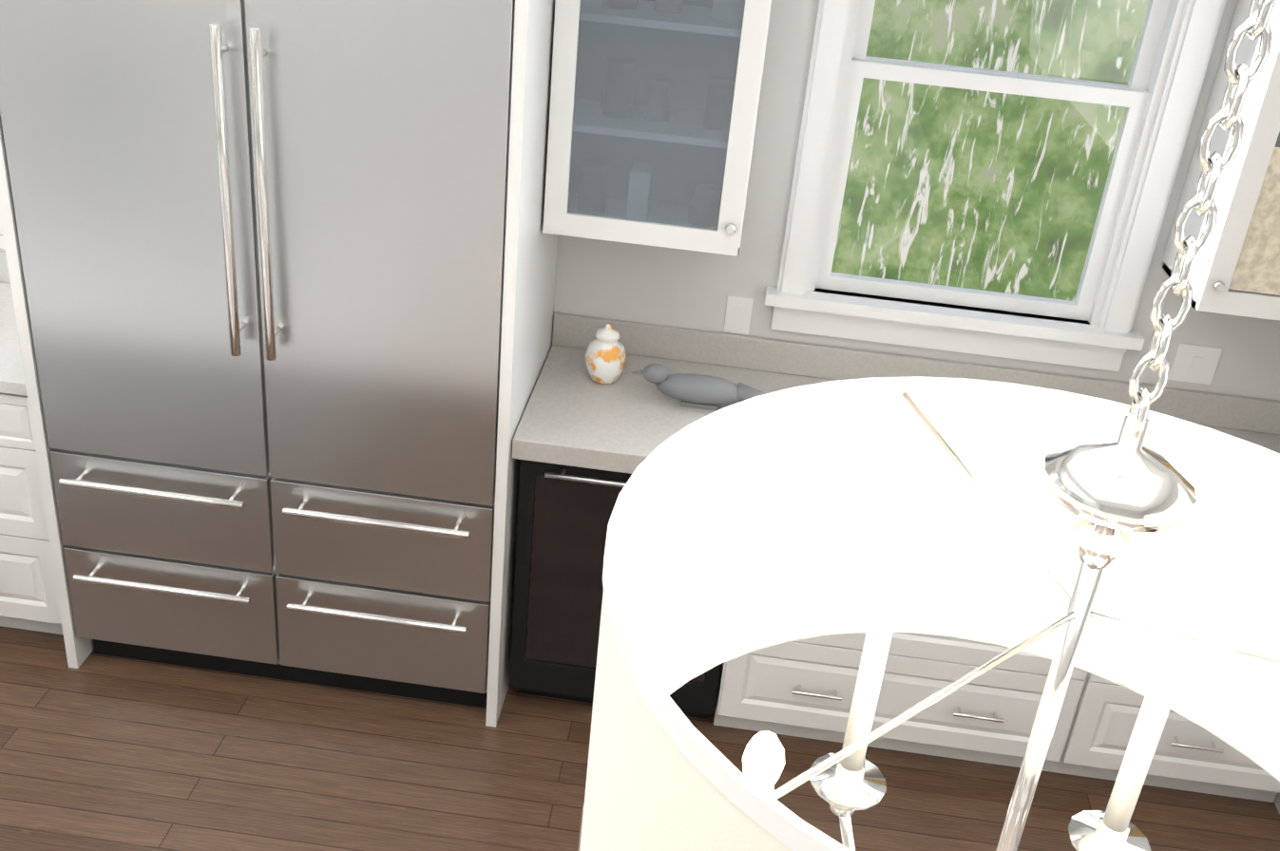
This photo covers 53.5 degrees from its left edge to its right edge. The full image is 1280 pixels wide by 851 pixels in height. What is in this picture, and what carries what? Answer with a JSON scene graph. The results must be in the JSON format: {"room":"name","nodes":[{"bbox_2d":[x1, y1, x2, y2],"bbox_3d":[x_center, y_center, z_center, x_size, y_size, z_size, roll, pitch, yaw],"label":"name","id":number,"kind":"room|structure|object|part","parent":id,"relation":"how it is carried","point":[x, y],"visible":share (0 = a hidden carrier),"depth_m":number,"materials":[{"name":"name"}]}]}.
{"room":"kitchen","nodes":[
{"label":"kitchen","id":0,"kind":"room"},
{"bbox_2d":[0,626,1279,850],"bbox_3d":[-3.432,2.057,0.933,10.220,0.080,8.200,7,27,3],"label":"floor","id":1,"kind":"structure","parent":0,"point":[105,754],"depth_m":3.52,"materials":[{"name":"brown wood"}]},
{"bbox_2d":[0,392,63,634],"bbox_3d":[-1.878,0.134,3.877,0.525,0.880,0.617,7,27,3],"label":"base cabinet","id":2,"kind":"object","parent":1,"relation":"on","point":[28,598],"visible":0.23,"depth_m":3.58,"materials":[{"name":"white paint"}]},
{"bbox_2d":[0,0,515,708],"bbox_3d":[-0.929,-0.285,3.491,1.220,2.140,0.724,7,27,3],"label":"fridge","id":3,"kind":"object","parent":1,"relation":"on","point":[262,247],"visible":1,"depth_m":3.16,"materials":[{"name":"silver metal"}]},
{"bbox_2d":[0,0,557,727],"bbox_3d":[-0.913,-0.453,3.405,1.284,2.520,0.723,7,27,3],"label":"surround panel","id":4,"kind":"object","parent":1,"relation":"on","point":[528,289],"visible":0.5,"depth_m":3.26,"materials":[{"name":"white paint"}]},
{"bbox_2d":[509,459,721,719],"bbox_3d":[-0.027,0.376,3.769,0.605,0.875,0.640,7,27,3],"label":"wine fridge","id":5,"kind":"object","parent":1,"relation":"on","point":[564,513],"visible":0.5,"depth_m":3.52,"materials":[{"name":"black metal"}]},
{"bbox_2d":[713,631,1086,772],"bbox_3d":[0.765,0.469,3.736,0.979,0.880,0.617,7,27,3],"label":"base cabinet","id":6,"kind":"object","parent":1,"relation":"on","point":[804,688],"depth_m":3.54,"materials":[{"name":"white paint"}]},
{"bbox_2d":[511,312,1279,474],"bbox_3d":[0.826,0.015,3.486,2.261,0.158,0.637,7,27,3],"label":"countertop","id":7,"kind":"structure","parent":6,"relation":"on","point":[627,421],"depth_m":3.70,"materials":[{"name":"beige stone"}]},
{"bbox_2d":[584,324,627,384],"bbox_3d":[-0.096,-0.209,3.595,0.118,0.172,0.120,7,27,3],"label":"ginger jar","id":8,"kind":"object","parent":7,"relation":"on","point":[605,355],"visible":1,"depth_m":3.56,"materials":[{"name":"white ceramic"}]},
{"bbox_2d":[630,363,766,410],"bbox_3d":[0.191,-0.104,3.525,0.441,0.103,0.100,7,27,3],"label":"bird sculpture","id":9,"kind":"object","parent":7,"relation":"on","point":[704,391],"visible":0.9,"depth_m":3.50,"materials":[{"name":"grey ceramic"}]},
{"bbox_2d":[1055,671,1279,802],"bbox_3d":[1.575,0.571,3.693,0.657,0.880,0.617,7,27,3],"label":"base cabinet","id":10,"kind":"object","parent":1,"relation":"on","point":[1188,757],"depth_m":3.53,"materials":[{"name":"white paint"}]},
{"bbox_3d":[-5.345,0.477,2.559,0.654,0.880,3.987,7,27,3],"label":"base cabinet","id":11,"kind":"object","parent":1,"relation":"on","visible":0},
{"bbox_2d":[0,250,27,396],"bbox_3d":[-3.491,-0.522,3.719,3.870,0.138,0.640,7,27,3],"label":"countertop","id":12,"kind":"structure","parent":11,"relation":"on","point":[11,376],"depth_m":3.35,"materials":[{"name":"grey stone"}]},
{"bbox_2d":[0,0,1279,401],"bbox_3d":[-1.674,-0.856,3.785,7.770,2.750,0.150,7,27,3],"label":"wall","id":13,"kind":"structure","parent":0,"point":[646,283],"depth_m":3.66,"materials":[{"name":"white paint"}]},
{"bbox_2d":[0,217,4,248],"bbox_3d":[-1.757,-1.145,3.167,0.538,1.225,0.698,7,27,3],"label":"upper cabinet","id":14,"kind":"object","parent":13,"relation":"attached to","point":[2,244],"depth_m":3.17,"materials":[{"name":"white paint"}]},
{"bbox_2d":[542,0,771,255],"bbox_3d":[0.096,-1.060,3.155,0.577,1.200,0.408,7,27,3],"label":"upper cabinet","id":15,"kind":"object","parent":13,"relation":"attached to","point":[653,109],"visible":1,"depth_m":3.22,"materials":[{"name":"white paint"}]},
{"bbox_2d":[723,295,753,335],"bbox_3d":[0.290,-0.325,3.733,0.075,0.115,0.010,7,27,3],"label":"outlet","id":16,"kind":"object","parent":13,"relation":"attached to","point":[738,311],"depth_m":3.73,"materials":[{"name":"white plastic"}]},
{"bbox_2d":[764,0,1226,371],"bbox_3d":[0.958,-0.917,3.407,1.070,1.515,0.215,7,27,3],"label":"window","id":17,"kind":"structure","parent":13,"relation":"in","point":[1157,96],"depth_m":3.51,"materials":[{"name":"white painted wood"},{"name":"clear glass"}]},
{"bbox_2d":[1168,343,1222,384],"bbox_3d":[1.599,-0.177,3.655,0.120,0.115,0.010,7,27,3],"label":"outlet","id":18,"kind":"object","parent":13,"relation":"attached to","point":[1196,364],"depth_m":3.65,"materials":[{"name":"white plastic"}]},
{"bbox_2d":[1160,0,1279,320],"bbox_3d":[1.735,-0.853,3.068,0.631,1.200,0.408,7,27,3],"label":"upper cabinet","id":19,"kind":"object","parent":13,"relation":"attached to","point":[1236,270],"visible":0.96,"depth_m":3.15,"materials":[{"name":"white paint"}]},
{"bbox_2d":[1273,792,1279,815],"bbox_3d":[1.808,0.886,1.102,0.150,2.750,5.750,7,27,3],"label":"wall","id":20,"kind":"structure","parent":0,"point":[1276,801],"depth_m":3.67,"materials":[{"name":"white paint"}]},
{"bbox_3d":[-3.184,-0.444,-0.369,10.220,0.080,8.200,7,27,3],"label":"ceiling","id":21,"kind":"structure","parent":0,"visible":0},
{"bbox_2d":[577,0,1279,850],"bbox_3d":[0.324,0.022,0.849,0.683,1.249,0.683,7,27,3],"label":"chandelier","id":22,"kind":"object","parent":21,"relation":"hanging from","point":[1111,492],"depth_m":1.17,"materials":[{"name":"white fabric"}]},
{"bbox_3d":[0.302,0.243,0.963,0.683,0.292,0.683,7,27,3],"label":"chandelier shade","id":23,"kind":"part","parent":22,"relation":"part of","materials":[{"name":"white fabric"}]},
{"label":"outside","id":24,"kind":"structure","parent":0,"visible":0},
{"bbox_2d":[831,0,1149,301],"bbox_3d":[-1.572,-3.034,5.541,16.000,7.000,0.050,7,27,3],"label":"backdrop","id":25,"kind":"structure","parent":24,"point":[1005,134],"depth_m":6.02,"materials":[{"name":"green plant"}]}
]}

